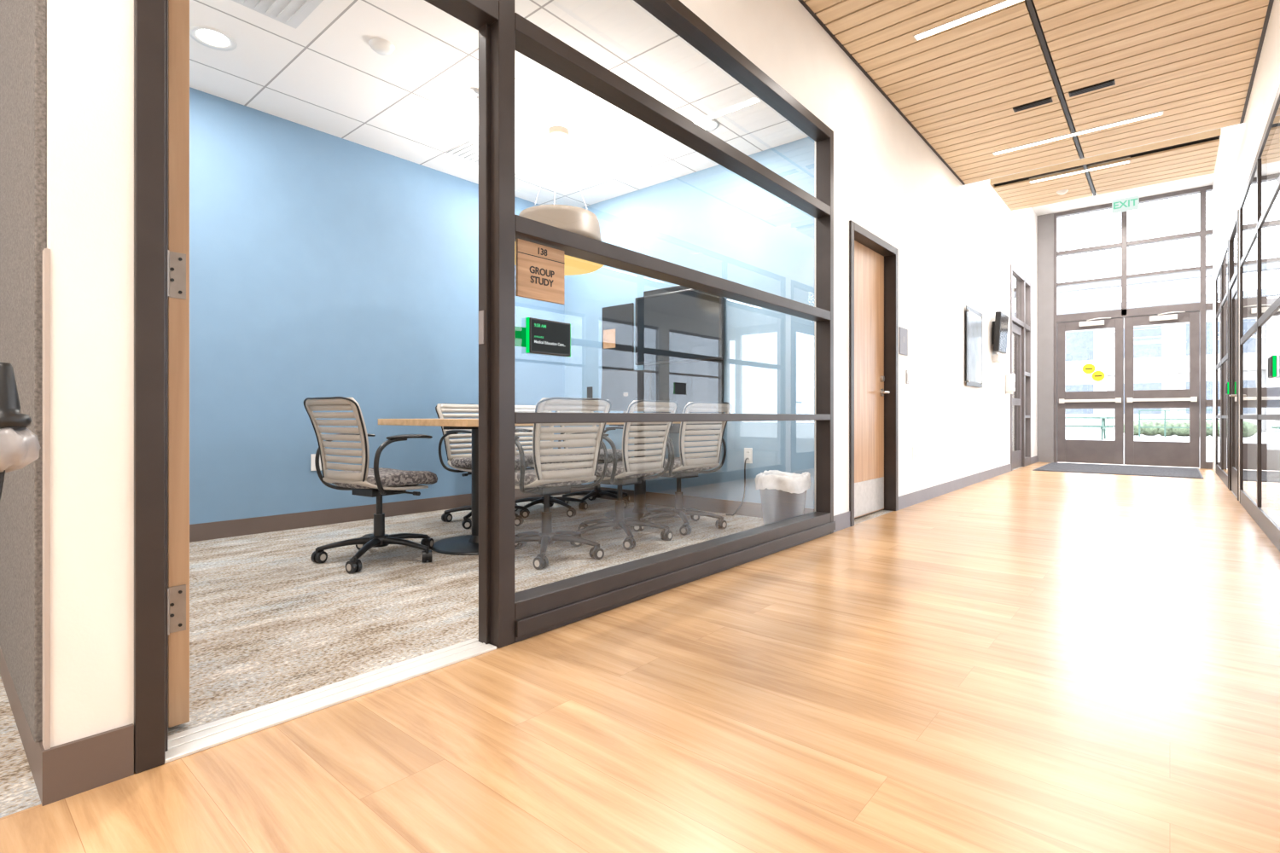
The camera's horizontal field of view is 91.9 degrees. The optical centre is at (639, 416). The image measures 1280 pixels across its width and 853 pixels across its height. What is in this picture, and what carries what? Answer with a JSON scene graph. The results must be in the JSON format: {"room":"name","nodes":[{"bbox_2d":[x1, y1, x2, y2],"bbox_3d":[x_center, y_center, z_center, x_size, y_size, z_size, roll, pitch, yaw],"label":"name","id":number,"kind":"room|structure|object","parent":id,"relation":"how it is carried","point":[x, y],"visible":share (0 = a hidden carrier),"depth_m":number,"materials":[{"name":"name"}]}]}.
{"room":"library corridor","nodes":[
{"label":"library corridor","id":0,"kind":"room"},
{"bbox_2d":[189,87,564,524],"bbox_3d":[-2.018,-0.690,4.638,0.100,2.900,3.820,0,0,41],"label":"wall","id":1,"kind":"structure","parent":0,"point":[322,264],"depth_m":4.28,"materials":[{"name":"paint"}]},
{"bbox_2d":[310,453,321,471],"bbox_3d":[-2.244,0.320,4.292,0.008,0.116,0.072,0,0,41],"label":"power outlet","id":2,"kind":"object","parent":1,"relation":"attached to","point":[312,456],"visible":0.48,"depth_m":4.28,"materials":[{"name":"white plastic"}]},
{"bbox_2d":[189,488,564,542],"bbox_3d":[-1.975,0.708,4.602,0.012,0.105,3.820,0,0,41],"label":"baseboard","id":3,"kind":"structure","parent":1,"relation":"attached to","point":[202,532],"depth_m":4.30,"materials":[{"name":"brown plastic"}]},
{"bbox_2d":[189,0,808,208],"bbox_3d":[-0.955,-2.020,3.728,2.700,0.060,3.820,0,0,41],"label":"ceiling","id":4,"kind":"structure","parent":0,"point":[417,102],"depth_m":3.72,"materials":[{"name":"tile"}]},
{"bbox_2d":[189,25,237,51],"bbox_3d":[-2.244,-1.992,3.252,0.210,0.016,0.210,0,0,41],"label":"recessed light","id":5,"kind":"object","parent":4,"relation":"in","point":[212,37],"visible":0.97,"depth_m":3.25,"materials":[{"name":"white plastic"}]},
{"bbox_2d":[232,0,323,29],"bbox_3d":[-1.745,-1.984,2.936,0.330,0.012,0.330,0,0,41],"label":"ceiling vent","id":6,"kind":"object","parent":4,"relation":"in","point":[291,13],"visible":1,"depth_m":3.01,"materials":[{"name":"white metal"}]},
{"bbox_2d":[368,38,395,55],"bbox_3d":[-1.384,-1.972,3.319,0.130,0.035,0.130,0,0,41],"label":"smoke detector","id":7,"kind":"object","parent":4,"relation":"attached to","point":[382,47],"visible":1,"depth_m":3.29,"materials":[{"name":"white plastic"}]},
{"bbox_2d":[447,139,478,164],"bbox_3d":[-1.224,-1.984,4.681,0.330,0.012,0.330,0,0,41],"label":"ceiling vent","id":8,"kind":"object","parent":4,"relation":"in","point":[468,151],"visible":0.48,"depth_m":4.63,"materials":[{"name":"white metal"}]},
{"bbox_2d":[474,88,478,99],"bbox_3d":[-0.981,-1.972,3.789,0.070,0.045,0.070,0,0,41],"label":"sprinkler head","id":9,"kind":"object","parent":4,"relation":"attached to","point":[476,90],"visible":0.34,"depth_m":3.77},
{"bbox_2d":[514,125,603,275],"bbox_3d":[-0.567,-1.515,4.304,0.660,0.950,0.660,0,0,41],"label":"pendant lamp","id":10,"kind":"object","parent":4,"relation":"hanging from","point":[578,220],"visible":0.48,"depth_m":4.10,"materials":[{"name":"beige metal"}]},
{"bbox_2d":[514,241,603,275],"bbox_3d":[-0.567,-1.113,4.304,0.660,0.147,0.660,0,0,41],"label":"diffuser","id":11,"kind":"object","parent":10,"relation":"attached to","point":[573,265],"depth_m":4.30,"materials":[{"name":"plastic"}]},
{"bbox_2d":[692,117,718,132],"bbox_3d":[0.432,-1.992,4.225,0.210,0.016,0.210,0,0,41],"label":"recessed light","id":12,"kind":"object","parent":4,"relation":"in","point":[707,124],"visible":0.59,"depth_m":4.20,"materials":[{"name":"white plastic"}]},
{"bbox_2d":[46,0,1036,747],"bbox_3d":[1.606,-1.290,4.550,0.120,4.100,15.400,0,0,41],"label":"wall","id":13,"kind":"structure","parent":0,"point":[957,244],"depth_m":1.32,"materials":[{"name":"beige paint"}]},
{"bbox_2d":[42,248,50,750],"bbox_3d":[-1.178,0.163,1.227,0.034,0.985,0.008,0,0,41],"label":"trim","id":14,"kind":"structure","parent":13,"relation":"attached to","point":[46,252],"depth_m":1.22,"materials":[{"name":"white paint"}]},
{"bbox_2d":[164,638,496,763],"bbox_3d":[-0.799,0.754,1.725,0.122,0.011,0.880,0,0,41],"label":"threshold","id":15,"kind":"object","parent":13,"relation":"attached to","point":[193,741],"depth_m":1.63,"materials":[{"name":"metal"}]},
{"bbox_2d":[133,0,835,773],"bbox_3d":[0.051,-0.550,2.713,0.147,2.620,3.588,0,0,41],"label":"window frame","id":16,"kind":"structure","parent":13,"relation":"in","point":[506,617],"depth_m":2.05,"materials":[{"name":"brown metal"}]},
{"bbox_2d":[168,0,189,727],"bbox_3d":[-1.442,-0.266,1.802,0.925,2.028,0.141,0,0,41],"label":"door","id":17,"kind":"structure","parent":16,"relation":"attached to","point":[178,10],"depth_m":1.50,"materials":[{"name":"brown wood"}]},
{"bbox_2d":[514,325,525,347],"bbox_3d":[-0.424,-0.278,2.157,0.006,0.068,0.075,0,0,41],"label":"bracket","id":18,"kind":"object","parent":16,"relation":"attached to","point":[520,333],"visible":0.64,"depth_m":2.16,"materials":[{"name":"green plastic"}]},
{"bbox_2d":[515,238,564,304],"bbox_3d":[-0.355,-0.515,2.220,0.013,0.198,0.218,0,0,41],"label":"room sign","id":19,"kind":"object","parent":16,"relation":"attached to","point":[539,269],"visible":1,"depth_m":2.21,"materials":[{"name":"brown wood"}]},
{"bbox_2d":[525,317,570,356],"bbox_3d":[-0.329,-0.285,2.244,0.023,0.124,0.202,0,0,41],"label":"room scheduler","id":20,"kind":"object","parent":16,"relation":"attached to","point":[544,337],"visible":1,"depth_m":2.23,"materials":[{"name":"black plastic"}]},
{"bbox_2d":[525,317,529,353],"bbox_3d":[-0.394,-0.285,2.169,0.014,0.124,0.005,0,0,41],"label":"light","id":21,"kind":"object","parent":20,"relation":"attached to","point":[527,319],"depth_m":2.17,"materials":[{"name":"green plastic"}]},
{"bbox_2d":[849,220,898,526],"bbox_3d":[1.718,-0.295,4.669,0.135,2.110,0.972,0,0,41],"label":"door","id":22,"kind":"structure","parent":13,"relation":"in","point":[873,261],"depth_m":4.81,"materials":[{"name":"brown wood"}]},
{"bbox_2d":[899,326,907,355],"bbox_3d":[2.182,-0.620,5.123,0.009,0.220,0.200,0,0,41],"label":"plaque","id":23,"kind":"object","parent":13,"relation":"attached to","point":[903,332],"visible":1,"depth_m":5.11,"materials":[{"name":"grey plastic"}]},
{"bbox_2d":[906,370,909,383],"bbox_3d":[2.254,-0.330,5.206,0.010,0.116,0.072,0,0,41],"label":"light switch","id":24,"kind":"object","parent":13,"relation":"attached to","point":[907,371],"visible":1,"depth_m":5.20,"materials":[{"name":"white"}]},
{"bbox_2d":[833,455,1037,532],"bbox_3d":[3.946,0.708,7.181,0.010,0.105,8.258,0,0,41],"label":"baseboard","id":25,"kind":"structure","parent":13,"relation":"attached to","point":[842,520],"depth_m":5.87,"materials":[{"name":"grey plastic"}]},
{"bbox_2d":[965,305,982,388],"bbox_3d":[3.728,-0.760,6.906,0.038,0.860,0.720,0,0,41],"label":"board","id":26,"kind":"object","parent":13,"relation":"attached to","point":[974,318],"visible":1,"depth_m":6.86,"materials":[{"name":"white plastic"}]},
{"bbox_2d":[992,311,1008,362],"bbox_3d":[4.496,-0.980,7.736,0.123,0.599,0.480,0,0,41],"label":"wall monitor","id":27,"kind":"object","parent":13,"relation":"attached to","point":[1000,325],"visible":1,"depth_m":7.64,"materials":[{"name":"black plastic"}]},
{"bbox_2d":[1005,373,1015,394],"bbox_3d":[4.975,-0.435,8.313,0.102,0.270,0.120,0,0,41],"label":"dispenser","id":28,"kind":"object","parent":13,"relation":"attached to","point":[1009,378],"visible":1,"depth_m":8.27,"materials":[{"name":"white plastic"}]},
{"bbox_2d":[1010,264,1030,471],"bbox_3d":[5.609,-0.675,9.212,0.135,2.870,1.590,0,0,41],"label":"door","id":29,"kind":"structure","parent":13,"relation":"in","point":[1020,285],"depth_m":9.25,"materials":[{"name":"brown metal"}]},
{"bbox_2d":[797,0,1274,185],"bbox_3d":[0.868,-2.493,1.943,2.150,0.034,10.480,0,0,41],"label":"trim","id":30,"kind":"structure","parent":13,"relation":"attached to","point":[1271,2],"depth_m":4.39,"materials":[{"name":"white paint"}]},
{"bbox_2d":[1036,213,1053,462],"bbox_3d":[6.761,-1.290,10.299,0.230,4.100,0.160,0,0,41],"label":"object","id":31,"kind":"structure","parent":13,"relation":"attached to","point":[1044,223],"depth_m":10.24,"materials":[{"name":"grey paint"}]},
{"bbox_2d":[0,461,1279,852],"bbox_3d":[1.278,0.810,4.897,5.370,0.100,15.500,0,0,41],"label":"floor","id":32,"kind":"structure","parent":0,"point":[1023,660],"depth_m":1.67,"materials":[{"name":"wood"}]},
{"bbox_2d":[0,362,40,500],"bbox_3d":[-1.166,0.335,0.914,0.120,0.850,0.407,0,0,41],"label":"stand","id":33,"kind":"object","parent":32,"relation":"on","point":[20,446],"visible":1,"depth_m":1.02,"materials":[{"name":"black plastic"}]},
{"bbox_2d":[303,396,437,573],"bbox_3d":[-1.390,0.333,3.311,0.638,0.854,0.664,0,0,34],"label":"office chair","id":34,"kind":"object","parent":32,"relation":"on","point":[378,482],"visible":1,"depth_m":3.15,"materials":[{"name":"beige fabric"}]},
{"bbox_2d":[435,403,529,529],"bbox_3d":[-1.089,0.333,4.462,0.664,0.854,0.638,0,0,33],"label":"office chair","id":35,"kind":"object","parent":32,"relation":"on","point":[462,463],"visible":0.56,"depth_m":4.44,"materials":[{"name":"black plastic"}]},
{"bbox_2d":[378,418,680,555],"bbox_3d":[-0.452,0.388,4.238,0.920,0.745,2.310,0,0,41],"label":"conference table","id":36,"kind":"object","parent":32,"relation":"on","point":[468,544],"visible":0.58,"depth_m":3.61,"materials":[{"name":"brown wood"}]},
{"bbox_2d":[600,370,651,413],"bbox_3d":[-0.113,-0.173,4.828,0.400,0.376,0.170,0,0,13],"label":"display","id":37,"kind":"object","parent":36,"relation":"on","point":[620,387],"visible":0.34,"depth_m":4.84,"materials":[{"name":"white plastic"}]},
{"bbox_2d":[514,405,587,517],"bbox_3d":[-0.719,0.333,4.891,0.638,0.854,0.664,0,0,-44],"label":"office chair","id":38,"kind":"object","parent":32,"relation":"on","point":[528,455],"visible":0.43,"depth_m":4.92,"materials":[{"name":"beige fabric"}]},
{"bbox_2d":[514,396,611,570],"bbox_3d":[-0.523,0.333,3.375,0.638,0.854,0.664,0,0,-41],"label":"office chair","id":39,"kind":"object","parent":32,"relation":"on","point":[545,480],"visible":0.88,"depth_m":3.21,"materials":[{"name":"beige fabric"}]},
{"bbox_2d":[555,411,631,510],"bbox_3d":[-0.354,0.333,5.318,0.664,0.854,0.638,0,0,39],"label":"office chair","id":40,"kind":"object","parent":32,"relation":"on","point":[596,492],"visible":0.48,"depth_m":5.30,"materials":[{"name":"beige fabric"}]},
{"bbox_2d":[570,400,678,550],"bbox_3d":[-0.139,0.333,3.821,0.664,0.854,0.638,0,0,39],"label":"office chair","id":41,"kind":"object","parent":32,"relation":"on","point":[629,471],"visible":0.86,"depth_m":3.69,"materials":[{"name":"beige fabric"}]},
{"bbox_2d":[639,401,732,535],"bbox_3d":[0.254,0.333,4.250,0.638,0.854,0.664,0,0,-43],"label":"office chair","id":42,"kind":"object","parent":32,"relation":"on","point":[690,465],"visible":0.88,"depth_m":4.11,"materials":[{"name":"beige fabric"}]},
{"bbox_2d":[754,470,811,525],"bbox_3d":[0.985,0.571,4.251,0.380,0.379,0.384,0,0,41],"label":"waste bin","id":43,"kind":"object","parent":32,"relation":"on","point":[782,494],"visible":0.8,"depth_m":4.12,"materials":[{"name":"plastic"}]},
{"bbox_2d":[1032,462,1203,478],"bbox_3d":[6.761,0.753,8.778,1.770,0.014,1.830,0,0,41],"label":"entrance mat","id":44,"kind":"object","parent":32,"relation":"on","point":[1188,473],"visible":1,"depth_m":8.58,"materials":[{"name":"grey carpet"}]},
{"bbox_2d":[564,136,814,509],"bbox_3d":[0.266,-0.690,5.230,2.800,2.900,0.050,0,0,41],"label":"wall","id":45,"kind":"structure","parent":0,"point":[714,221],"depth_m":4.79,"materials":[{"name":"blue paint"}]},
{"bbox_2d":[587,386,592,398],"bbox_3d":[-0.474,-0.220,5.825,0.072,0.116,0.008,0,0,41],"label":"power outlet","id":46,"kind":"object","parent":45,"relation":"attached to","point":[589,388],"visible":0.73,"depth_m":5.82,"materials":[{"name":"black plastic"}]},
{"bbox_2d":[601,302,634,377],"bbox_3d":[-0.203,-0.645,5.581,0.370,0.710,0.028,0,0,41],"label":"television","id":47,"kind":"object","parent":45,"relation":"attached to","point":[617,321],"visible":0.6,"depth_m":5.56,"materials":[{"name":"black plastic"}]},
{"bbox_2d":[643,285,723,433],"bbox_3d":[0.345,-0.470,5.106,0.800,1.220,0.035,0,0,41],"label":"panel","id":48,"kind":"object","parent":45,"relation":"attached to","point":[683,383],"visible":0.31,"depth_m":5.07,"materials":[{"name":"black plastic"}]},
{"bbox_2d":[634,288,724,365],"bbox_3d":[0.311,-0.730,5.067,0.880,0.580,0.066,0,0,41],"label":"television","id":49,"kind":"object","parent":48,"relation":"attached to","point":[683,326],"visible":0.9,"depth_m":5.01,"materials":[{"name":"black plastic"}]},
{"bbox_2d":[564,486,814,517],"bbox_3d":[0.288,0.708,5.170,2.688,0.105,0.012,0,0,41],"label":"baseboard","id":50,"kind":"structure","parent":45,"relation":"attached to","point":[753,509],"depth_m":4.99,"materials":[{"name":"brown plastic"}]},
{"bbox_2d":[725,448,752,516],"bbox_3d":[0.757,0.501,4.721,0.200,0.518,0.066,0,0,22],"label":"power outlet","id":51,"kind":"object","parent":45,"relation":"attached to","point":[747,451],"visible":1,"depth_m":4.70,"materials":[{"name":"white plastic"}]},
{"bbox_2d":[802,0,1268,215],"bbox_3d":[2.468,-2.959,3.811,2.150,0.962,15.400,0,0,41],"label":"ceiling","id":52,"kind":"structure","parent":0,"point":[960,86],"depth_m":4.59,"materials":[{"name":"brown wood"}]},
{"bbox_2d":[913,0,1023,40],"bbox_3d":[2.267,-2.491,3.654,1.230,0.037,0.064,0,0,41],"label":"recessed light","id":53,"kind":"object","parent":52,"relation":"in","point":[1007,2],"visible":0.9,"depth_m":3.85,"materials":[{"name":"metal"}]},
{"bbox_2d":[1012,97,1053,112],"bbox_3d":[3.125,-2.481,4.924,0.260,0.019,0.075,0,0,41],"label":"ceiling vent","id":54,"kind":"object","parent":52,"relation":"in","point":[1045,101],"visible":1,"depth_m":4.92,"materials":[{"name":"black plastic"}]},
{"bbox_2d":[1056,189,1068,194],"bbox_3d":[4.651,-2.465,6.813,0.110,0.030,0.110,0,0,41],"label":"smoke detector","id":55,"kind":"object","parent":52,"relation":"attached to","point":[1062,191],"visible":1,"depth_m":6.79,"materials":[{"name":"white plastic"}]},
{"bbox_2d":[992,110,1163,155],"bbox_3d":[3.803,-2.491,5.446,1.230,0.037,0.064,0,0,41],"label":"recessed light","id":56,"kind":"object","parent":52,"relation":"in","point":[1160,113],"visible":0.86,"depth_m":5.39,"materials":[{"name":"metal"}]},
{"bbox_2d":[1029,157,1130,183],"bbox_3d":[4.444,-2.491,6.279,0.840,0.037,0.064,0,0,41],"label":"recessed light","id":57,"kind":"object","parent":52,"relation":"in","point":[1126,161],"visible":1,"depth_m":6.25,"materials":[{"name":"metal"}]},
{"bbox_2d":[1068,79,1115,97],"bbox_3d":[3.413,-2.481,4.677,0.280,0.019,0.075,0,0,41],"label":"ceiling vent","id":58,"kind":"object","parent":52,"relation":"in","point":[1085,90],"visible":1,"depth_m":4.67,"materials":[{"name":"black plastic"}]},
{"bbox_2d":[1111,188,1139,213],"bbox_3d":[7.166,-3.185,9.135,0.310,0.310,0.060,0,0,41],"label":"exit sign","id":59,"kind":"object","parent":52,"relation":"hanging from","point":[1125,204],"visible":0.97,"depth_m":9.12,"materials":[{"name":"white plastic"}]},
{"bbox_2d":[1053,185,1212,469],"bbox_3d":[7.574,-1.290,9.596,1.920,4.100,0.130,0,0,41],"label":"window","id":60,"kind":"structure","parent":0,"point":[1202,306],"depth_m":9.42,"materials":[{"name":"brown metal"}]},
{"bbox_2d":[1057,317,1123,465],"bbox_3d":[7.138,-0.399,9.832,0.860,2.298,0.218,0,0,41],"label":"door","id":61,"kind":"structure","parent":60,"relation":"attached to","point":[1068,450],"depth_m":9.86,"materials":[{"name":"brown metal"}]},
{"bbox_2d":[1082,363,1094,373],"bbox_3d":[7.185,-0.760,9.903,0.164,0.164,0.006,0,0,41],"label":"sticker","id":62,"kind":"object","parent":61,"relation":"attached to","point":[1087,369],"visible":1,"depth_m":9.90,"materials":[{"name":"yellow paper"}]},
{"bbox_2d":[1092,371,1105,381],"bbox_3d":[7.276,-0.640,9.825,0.164,0.164,0.006,0,0,41],"label":"sticker","id":63,"kind":"object","parent":61,"relation":"attached to","point":[1097,375],"visible":1,"depth_m":9.82,"materials":[{"name":"yellow paper"}]},
{"bbox_2d":[1124,311,1199,467],"bbox_3d":[7.801,-0.399,9.265,0.865,2.298,0.218,0,0,41],"label":"door","id":64,"kind":"structure","parent":60,"relation":"attached to","point":[1143,453],"depth_m":9.29,"materials":[{"name":"brown metal"}]},
{"bbox_2d":[1065,429,1212,467],"bbox_3d":[26.769,0.870,31.253,80.000,0.180,57.700,0,0,41],"label":"ground","id":65,"kind":"structure","parent":0,"point":[1079,434],"depth_m":22.18,"materials":[{"name":"concrete"}]},
{"bbox_2d":[1065,417,1114,440],"bbox_3d":[15.167,0.412,21.243,1.800,0.763,1.760,0,0,41],"label":"railing","id":66,"kind":"object","parent":65,"relation":"on","point":[1102,427],"visible":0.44,"depth_m":20.60,"materials":[{"name":"teal metal"}]},
{"bbox_2d":[1058,269,1212,314],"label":"window","id":67,"kind":"structure","parent":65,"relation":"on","point":[1195,275],"depth_m":14.35,"materials":[{"name":"clear glass"}]},
{"bbox_2d":[1065,310,1212,430],"bbox_3d":[27.287,-2.540,41.080,24.600,6.600,10.500,0,0,41],"label":"building","id":68,"kind":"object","parent":65,"relation":"on","point":[1161,352],"visible":0.12,"depth_m":34.22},
{"bbox_2d":[1123,420,1212,436],"bbox_3d":[21.492,0.480,23.730,4.908,0.600,1.126,0,0,41],"label":"hedge","id":69,"kind":"object","parent":65,"relation":"on","point":[1144,431],"visible":0.36,"depth_m":24.22,"materials":[{"name":"green plant"}]},
{"bbox_2d":[1138,409,1212,437],"bbox_3d":[20.541,0.270,21.906,4.500,1.020,0.050,0,0,41],"label":"railing","id":70,"kind":"object","parent":65,"relation":"on","point":[1164,410],"visible":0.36,"depth_m":22.86,"materials":[{"name":"metal"}]},
{"bbox_2d":[1212,0,1279,472],"bbox_3d":[3.330,-1.290,3.073,0.120,4.100,15.400,0,0,41],"label":"wall","id":71,"kind":"structure","parent":0,"point":[1240,143],"depth_m":5.57,"materials":[{"name":"white paint"}]},
{"bbox_2d":[1216,238,1228,488],"bbox_3d":[6.957,-0.550,7.373,0.046,2.620,2.350,0,0,41],"label":"window","id":72,"kind":"structure","parent":71,"relation":"in","point":[1222,277],"depth_m":7.34,"materials":[{"name":"brown metal"}]},
{"bbox_2d":[1225,382,1228,395],"bbox_3d":[6.123,-0.290,6.447,0.023,0.124,0.202,0,0,41],"label":"room scheduler","id":73,"kind":"object","parent":72,"relation":"attached to","point":[1226,383],"visible":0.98,"depth_m":6.39,"materials":[{"name":"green plastic"}]},
{"bbox_2d":[1228,209,1239,500],"bbox_3d":[5.733,-0.550,5.965,0.113,2.620,1.080,0,0,41],"label":"door","id":74,"kind":"structure","parent":71,"relation":"in","point":[1234,235],"depth_m":6.09,"materials":[{"name":"brown metal"}]},
{"bbox_2d":[1239,84,1279,552],"bbox_3d":[3.317,-0.550,3.124,0.046,2.620,6.060,0,0,41],"label":"window","id":75,"kind":"structure","parent":71,"relation":"in","point":[1259,205],"depth_m":4.29,"materials":[{"name":"clear glass"}]},
{"bbox_2d":[1268,355,1277,378],"bbox_3d":[3.731,-0.290,3.651,0.023,0.124,0.202,0,0,41],"label":"room scheduler","id":76,"kind":"object","parent":75,"relation":"attached to","point":[1272,361],"visible":1,"depth_m":3.58,"materials":[{"name":"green plastic"}]},
{"bbox_2d":[1272,355,1276,377],"bbox_3d":[3.667,-0.290,3.576,0.014,0.124,0.005,0,0,41],"label":"light","id":77,"kind":"object","parent":76,"relation":"attached to","point":[1274,357],"depth_m":3.57,"materials":[{"name":"green plastic"}]},
{"bbox_3d":[-2.277,-0.860,2.260,2.800,3.240,0.130,0,0,41],"label":"wall","id":78,"kind":"structure","parent":0,"visible":0},
{"bbox_2d":[0,0,46,742],"bbox_3d":[-2.183,-0.667,2.082,2.575,2.645,0.018,0,0,41],"label":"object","id":79,"kind":"object","parent":78,"relation":"attached to","point":[23,23],"visible":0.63,"depth_m":1.36,"materials":[{"name":"grey fabric"}]},
{"bbox_2d":[0,646,133,806],"bbox_3d":[-2.232,0.708,2.212,2.932,0.105,0.140,0,0,41],"label":"baseboard","id":80,"kind":"structure","parent":78,"relation":"attached to","point":[62,771],"depth_m":1.26,"materials":[{"name":"brown plastic"}]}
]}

